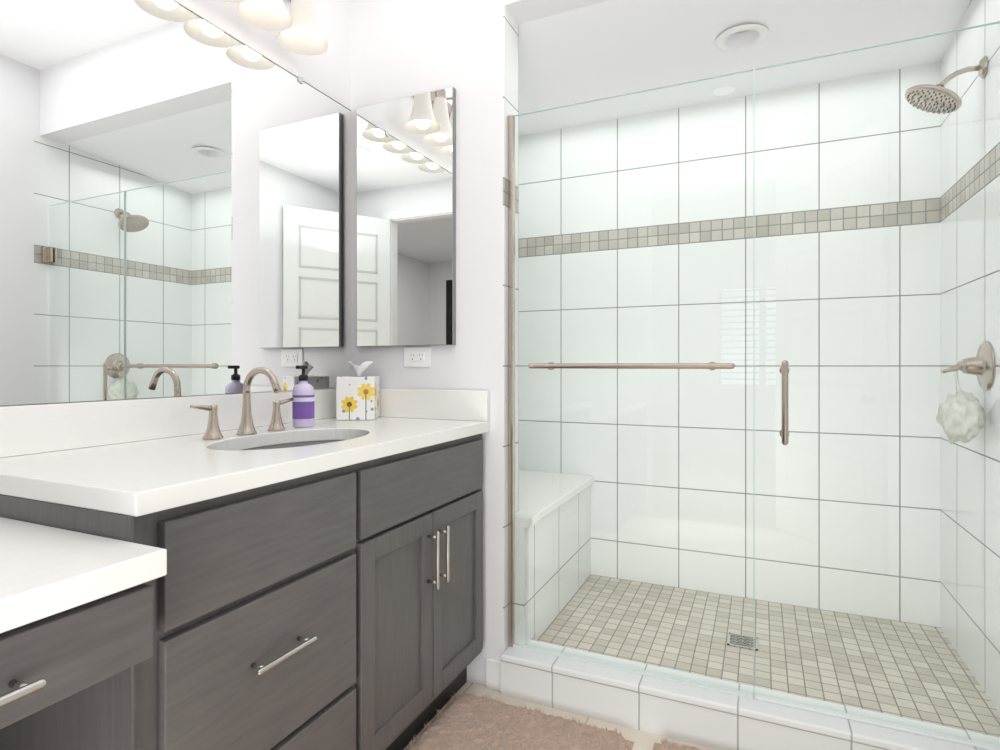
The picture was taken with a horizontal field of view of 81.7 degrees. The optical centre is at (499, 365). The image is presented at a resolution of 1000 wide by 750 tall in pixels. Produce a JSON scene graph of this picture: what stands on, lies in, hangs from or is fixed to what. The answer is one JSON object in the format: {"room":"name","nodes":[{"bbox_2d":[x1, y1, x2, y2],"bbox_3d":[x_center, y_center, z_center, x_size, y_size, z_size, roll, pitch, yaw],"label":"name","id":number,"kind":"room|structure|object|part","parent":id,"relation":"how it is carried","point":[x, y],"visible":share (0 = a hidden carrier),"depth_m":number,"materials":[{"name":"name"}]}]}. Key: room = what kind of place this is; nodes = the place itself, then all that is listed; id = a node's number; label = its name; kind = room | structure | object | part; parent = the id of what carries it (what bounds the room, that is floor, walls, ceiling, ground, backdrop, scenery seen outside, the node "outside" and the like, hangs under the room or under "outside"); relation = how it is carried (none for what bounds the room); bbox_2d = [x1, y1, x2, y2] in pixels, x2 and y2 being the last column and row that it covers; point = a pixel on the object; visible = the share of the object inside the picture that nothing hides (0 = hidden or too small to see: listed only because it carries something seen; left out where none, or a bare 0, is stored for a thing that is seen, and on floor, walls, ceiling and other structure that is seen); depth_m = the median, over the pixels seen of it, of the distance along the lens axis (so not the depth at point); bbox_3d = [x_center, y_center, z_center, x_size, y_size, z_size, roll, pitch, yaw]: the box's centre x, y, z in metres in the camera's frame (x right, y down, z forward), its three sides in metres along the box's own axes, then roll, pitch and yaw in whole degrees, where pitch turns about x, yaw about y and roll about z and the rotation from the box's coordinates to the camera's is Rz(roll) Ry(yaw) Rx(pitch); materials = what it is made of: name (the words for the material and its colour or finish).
{"room":"bathroom","nodes":[
{"label":"bathroom","id":0,"kind":"room"},
{"bbox_2d":[0,0,350,406],"bbox_3d":[-1.214,-0.258,1.272,0.100,2.930,2.890,0,0,24],"label":"wall","id":1,"kind":"structure","parent":0,"point":[328,72],"depth_m":2.24,"materials":[{"name":"white paint"}]},
{"bbox_2d":[0,389,335,458],"bbox_3d":[-1.184,0.190,1.182,0.020,0.194,2.742,0,0,24],"label":"backsplash","id":2,"kind":"structure","parent":1,"relation":"attached to","point":[24,429],"depth_m":1.50,"materials":[{"name":"white stone"}]},
{"bbox_2d":[0,0,350,405],"bbox_3d":[-1.185,-0.491,1.208,0.006,1.163,2.696,0,0,24],"label":"wall mirror","id":3,"kind":"object","parent":1,"relation":"attached to","point":[175,199],"visible":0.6,"depth_m":1.66,"materials":[{"name":"silver mirror"}]},
{"bbox_2d":[173,0,350,110],"bbox_3d":[-1.185,-1.075,1.207,0.006,0.004,2.696,0,0,24],"label":"mirror wall edge","id":4,"kind":"object","parent":3,"relation":"attached to","point":[254,50],"visible":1,"depth_m":1.96,"materials":[{"name":"grey metal"}]},
{"bbox_2d":[298,75,302,83],"bbox_3d":[-0.748,-1.073,2.164,0.004,0.024,0.024,0,0,24],"label":"mirror clip","id":5,"kind":"object","parent":3,"relation":"attached to","point":[300,79],"visible":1,"depth_m":2.15,"materials":[{"name":"grey"}]},
{"bbox_2d":[219,0,327,55],"bbox_3d":[-0.809,-1.284,1.790,0.212,0.319,0.704,0,0,24],"label":"sconce","id":6,"kind":"object","parent":1,"relation":"attached to","point":[298,28],"visible":1,"depth_m":1.96,"materials":[{"name":"white glass"}]},
{"bbox_3d":[-0.824,-1.226,1.704,0.168,0.204,0.168,0,0,24],"label":"lamp shade","id":7,"kind":"part","parent":6,"relation":"part of","materials":[{"name":"white glass"}]},
{"bbox_3d":[-0.755,-1.226,1.857,0.168,0.204,0.168,0,0,24],"label":"lamp shade","id":8,"kind":"part","parent":6,"relation":"part of","materials":[{"name":"white glass"}]},
{"bbox_3d":[-0.685,-1.226,2.010,0.168,0.204,0.168,0,0,24],"label":"lamp shade","id":9,"kind":"part","parent":6,"relation":"part of","materials":[{"name":"white glass"}]},
{"bbox_2d":[503,0,608,23],"bbox_3d":[0.748,-1.533,1.892,1.558,0.380,0.134,0,0,24],"label":"ceiling","id":10,"kind":"structure","parent":0,"point":[522,11],"depth_m":2.16,"materials":[{"name":"white paint"}]},
{"bbox_2d":[404,681,713,749],"bbox_3d":[0.036,1.237,1.171,2.462,0.060,3.935,0,0,24],"label":"floor","id":11,"kind":"structure","parent":0,"point":[642,740],"depth_m":1.97,"materials":[{"name":"tile"}]},
{"bbox_2d":[0,427,488,749],"bbox_3d":[-0.849,0.727,1.031,0.756,0.959,2.742,0,0,24],"label":"bathroom vanity","id":12,"kind":"object","parent":11,"relation":"on","point":[246,570],"depth_m":1.17,"materials":[{"name":"grey wood"}]},
{"bbox_3d":[-0.893,0.727,1.080,0.636,0.960,0.005,0,0,24],"label":"panel","id":13,"kind":"part","parent":12,"relation":"part of","materials":[{"name":"grey wood"}]},
{"bbox_3d":[-0.650,0.397,0.673,0.020,0.111,0.502,0,0,24],"label":"drawer","id":14,"kind":"part","parent":12,"relation":"part of","materials":[{"name":"grey wood"}]},
{"bbox_2d":[0,415,488,506],"bbox_3d":[-0.612,0.228,1.689,0.646,0.040,1.346,0,0,24],"label":"countertop","id":15,"kind":"structure","parent":12,"relation":"on","point":[145,472],"depth_m":1.27,"materials":[{"name":"white stone"}]},
{"bbox_2d":[188,367,293,438],"bbox_3d":[-0.719,0.105,1.729,0.165,0.204,0.378,0,0,24],"label":"faucet","id":16,"kind":"object","parent":15,"relation":"on","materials":[{"name":"silver metal"}]},
{"bbox_2d":[208,431,355,454],"bbox_3d":[-0.590,0.327,1.671,0.386,0.182,0.610,0,0,24],"label":"sink","id":17,"kind":"object","parent":15,"relation":"in","point":[293,440],"depth_m":1.80,"materials":[{"name":"white ceramic"}]},
{"bbox_2d":[292,365,314,427],"bbox_3d":[-0.667,0.102,1.961,0.072,0.208,0.072,0,0,24],"label":"soap bottle","id":18,"kind":"object","parent":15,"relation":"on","point":[303,407],"visible":1,"depth_m":1.93,"materials":[{"name":"purple plastic"}]},
{"bbox_2d":[336,361,379,419],"bbox_3d":[-0.555,0.094,2.270,0.144,0.225,0.144,0,0,-4],"label":"tissue box","id":19,"kind":"object","parent":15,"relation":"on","point":[358,396],"visible":1,"depth_m":2.20,"materials":[{"name":"white cardboard"}]},
{"bbox_3d":[-0.482,0.643,1.241,0.020,0.328,0.520,0,0,24],"label":"drawer","id":20,"kind":"part","parent":12,"relation":"part of","materials":[{"name":"grey wood"}]},
{"bbox_3d":[-0.482,0.945,1.241,0.020,0.245,0.520,0,0,24],"label":"drawer","id":21,"kind":"part","parent":12,"relation":"part of","materials":[{"name":"grey wood"}]},
{"bbox_3d":[-0.458,0.607,1.222,0.040,0.012,0.167,0,0,24],"label":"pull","id":22,"kind":"part","parent":12,"relation":"part of","materials":[{"name":"silver metal"}]},
{"bbox_3d":[-0.293,0.754,1.659,0.020,0.586,0.356,0,0,24],"label":"door frame","id":23,"kind":"part","parent":12,"relation":"part of","materials":[{"name":"grey wood"}]},
{"bbox_3d":[-0.297,0.754,1.660,0.010,0.474,0.244,0,0,24],"label":"door panel","id":24,"kind":"part","parent":12,"relation":"part of","materials":[{"name":"grey wood"}]},
{"bbox_3d":[-0.205,0.597,1.782,0.040,0.182,0.012,0,0,24],"label":"pull door","id":25,"kind":"part","parent":12,"relation":"part of","materials":[{"name":"silver metal"}]},
{"bbox_3d":[-0.179,0.597,1.840,0.040,0.182,0.012,0,0,24],"label":"pull door","id":26,"kind":"part","parent":12,"relation":"part of","materials":[{"name":"silver metal"}]},
{"bbox_3d":[-0.145,0.754,1.988,0.020,0.586,0.356,0,0,24],"label":"door frame","id":27,"kind":"part","parent":12,"relation":"part of","materials":[{"name":"grey wood"}]},
{"bbox_3d":[-0.149,0.754,1.990,0.010,0.474,0.244,0,0,24],"label":"door panel","id":28,"kind":"part","parent":12,"relation":"part of","materials":[{"name":"grey wood"}]},
{"bbox_2d":[405,690,633,749],"bbox_3d":[-0.092,1.186,1.464,0.649,0.038,1.162,0,0,24],"label":"area rug","id":29,"kind":"object","parent":11,"relation":"on","point":[465,721],"visible":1,"depth_m":1.86,"materials":[{"name":"beige fabric"}]},
{"bbox_2d":[652,737,714,749],"bbox_3d":[0.738,1.186,1.443,0.783,0.038,0.547,0,0,24],"label":"area rug","id":30,"kind":"object","parent":11,"relation":"on","point":[666,745],"visible":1,"depth_m":1.78,"materials":[{"name":"beige fabric"}]},
{"bbox_2d":[501,661,887,749],"bbox_3d":[0.742,1.144,1.871,1.552,0.126,0.150,0,0,24],"label":"shower curb","id":31,"kind":"structure","parent":11,"relation":"on","point":[694,724],"depth_m":1.89,"materials":[{"name":"tile"}]},
{"bbox_2d":[508,21,999,749],"bbox_3d":[0.736,0.056,1.859,1.550,2.001,0.094,0,0,24],"label":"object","id":32,"kind":"object","parent":31,"relation":"on","point":[512,375],"visible":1,"depth_m":1.84,"materials":[{"name":"clear glass"}]},
{"bbox_3d":[0.044,0.057,2.186,0.020,2.000,0.026,0,0,24],"label":"channel rail","id":33,"kind":"part","parent":32,"relation":"part of","materials":[{"name":"silver metal"}]},
{"bbox_3d":[0.431,0.000,1.984,0.698,0.028,0.070,0,0,24],"label":"towel bar rail","id":34,"kind":"part","parent":32,"relation":"part of","materials":[{"name":"silver metal"}]},
{"bbox_3d":[0.426,0.054,2.013,0.836,1.994,0.010,0,0,24],"label":"fixed panel","id":35,"kind":"part","parent":32,"relation":"part of","materials":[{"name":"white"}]},
{"bbox_3d":[0.430,1.052,2.011,0.828,0.008,0.018,0,0,24],"label":"fixed sill","id":36,"kind":"part","parent":32,"relation":"part of","materials":[{"name":"white tile"}]},
{"bbox_3d":[0.878,0.112,1.782,0.028,0.259,0.070,0,0,24],"label":"door handle rail","id":37,"kind":"part","parent":32,"relation":"part of","materials":[{"name":"silver metal"}]},
{"bbox_3d":[1.125,0.052,1.698,0.687,1.990,0.010,0,0,24],"label":"door panel","id":38,"kind":"part","parent":32,"relation":"part of","materials":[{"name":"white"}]},
{"bbox_2d":[537,574,999,736],"bbox_3d":[0.786,1.147,2.407,1.912,0.121,0.865,0,0,24],"label":"shower pan","id":39,"kind":"object","parent":11,"relation":"on","point":[760,664],"depth_m":2.25,"materials":[{"name":"tile"}]},
{"bbox_3d":[0.959,1.088,2.283,0.110,0.004,0.110,0,0,24],"label":"drain floor grate","id":40,"kind":"part","parent":39,"relation":"part of","materials":[{"name":"silver metal"}]},
{"bbox_2d":[351,0,999,749],"bbox_3d":[0.423,-0.258,2.021,2.268,2.930,0.176,0,0,24],"label":"wall","id":41,"kind":"structure","parent":0,"point":[705,182],"depth_m":2.55,"materials":[{"name":"white paint"}]},
{"bbox_2d":[357,87,455,346],"bbox_3d":[-0.383,-0.575,2.314,0.454,0.988,0.025,0,0,24],"label":"medicine cabinet mirror","id":42,"kind":"object","parent":41,"relation":"attached to","point":[406,221],"visible":0.96,"depth_m":2.29,"materials":[{"name":"grey mirror"}]},
{"bbox_2d":[404,347,430,366],"bbox_3d":[-0.329,-0.036,2.301,0.125,0.080,0.006,0,0,24],"label":"electrical outlet plate","id":43,"kind":"object","parent":41,"relation":"attached to","point":[426,351],"visible":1,"depth_m":2.30,"materials":[{"name":"white plastic"}]},
{"bbox_2d":[409,353,423,360],"bbox_3d":[-0.331,-0.036,2.297,0.070,0.034,0.002,0,0,24],"label":"insert","id":44,"kind":"object","parent":43,"relation":"attached to","point":[416,357],"visible":1,"depth_m":2.30,"materials":[{"name":"white plastic"}]},
{"bbox_2d":[380,388,488,418],"bbox_3d":[-0.330,0.150,2.290,0.626,0.114,0.020,0,0,24],"label":"backsplash","id":45,"kind":"structure","parent":41,"relation":"attached to","point":[402,403],"depth_m":2.25,"materials":[{"name":"white stone"}]},
{"bbox_2d":[486,658,500,691],"bbox_3d":[0.125,1.152,0.591,1.622,0.110,2.750,0,0,24],"label":"baseboard","id":46,"kind":"structure","parent":41,"relation":"attached to","point":[493,674],"depth_m":2.15,"materials":[{"name":"white"}]},
{"bbox_2d":[503,5,518,651],"bbox_3d":[0.042,-0.068,2.214,0.006,2.550,0.140,0,0,24],"label":"tiled wall","id":47,"kind":"structure","parent":41,"relation":"attached to","point":[510,67],"depth_m":2.18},
{"bbox_2d":[518,25,518,509],"bbox_3d":[-0.092,-0.127,2.348,0.360,2.433,0.006,0,0,24],"label":"tiled wall","id":48,"kind":"structure","parent":41,"relation":"attached to","point":[518,263],"depth_m":2.28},
{"bbox_2d":[519,470,593,520],"bbox_3d":[0.120,0.590,2.719,0.440,0.035,0.845,0,0,24],"label":"bench","id":49,"kind":"object","parent":41,"relation":"on","point":[543,500],"depth_m":2.70,"materials":[{"name":"white stone"}]},
{"bbox_2d":[518,0,970,135],"bbox_3d":[0.810,-1.521,2.459,2.112,0.524,0.950,0,0,24],"label":"ceiling","id":50,"kind":"structure","parent":0,"point":[609,48],"depth_m":2.38,"materials":[{"name":"white paint"}]},
{"bbox_2d":[715,24,768,51],"bbox_3d":[0.965,-1.304,2.307,0.198,0.008,0.198,0,0,24],"label":"recessed light","id":51,"kind":"object","parent":50,"relation":"attached to","point":[761,30],"visible":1,"depth_m":2.28,"materials":[{"name":"white"}]},
{"bbox_3d":[1.136,-0.258,0.730,0.094,2.930,3.835,0,0,24],"label":"wall","id":52,"kind":"structure","parent":0,"visible":0},
{"bbox_2d":[905,56,987,113],"bbox_3d":[1.518,-0.951,1.975,0.221,0.162,0.176,0,0,24],"label":"shower head","id":53,"kind":"object","parent":52,"relation":"attached to","point":[936,93],"depth_m":1.96},
{"bbox_2d":[941,341,994,390],"bbox_3d":[1.555,0.000,1.942,0.127,0.164,0.164,0,0,24],"label":"shower valve","id":54,"kind":"object","parent":52,"relation":"attached to","point":[987,345],"depth_m":1.91,"materials":[{"name":"silver metal"}]},
{"bbox_2d":[936,371,984,443],"bbox_3d":[1.547,0.129,1.939,0.127,0.273,0.181,0,0,24],"label":"loofah","id":55,"kind":"object","parent":54,"relation":"hanging from","point":[974,425],"depth_m":1.89,"materials":[{"name":"white plastic"}]}
]}

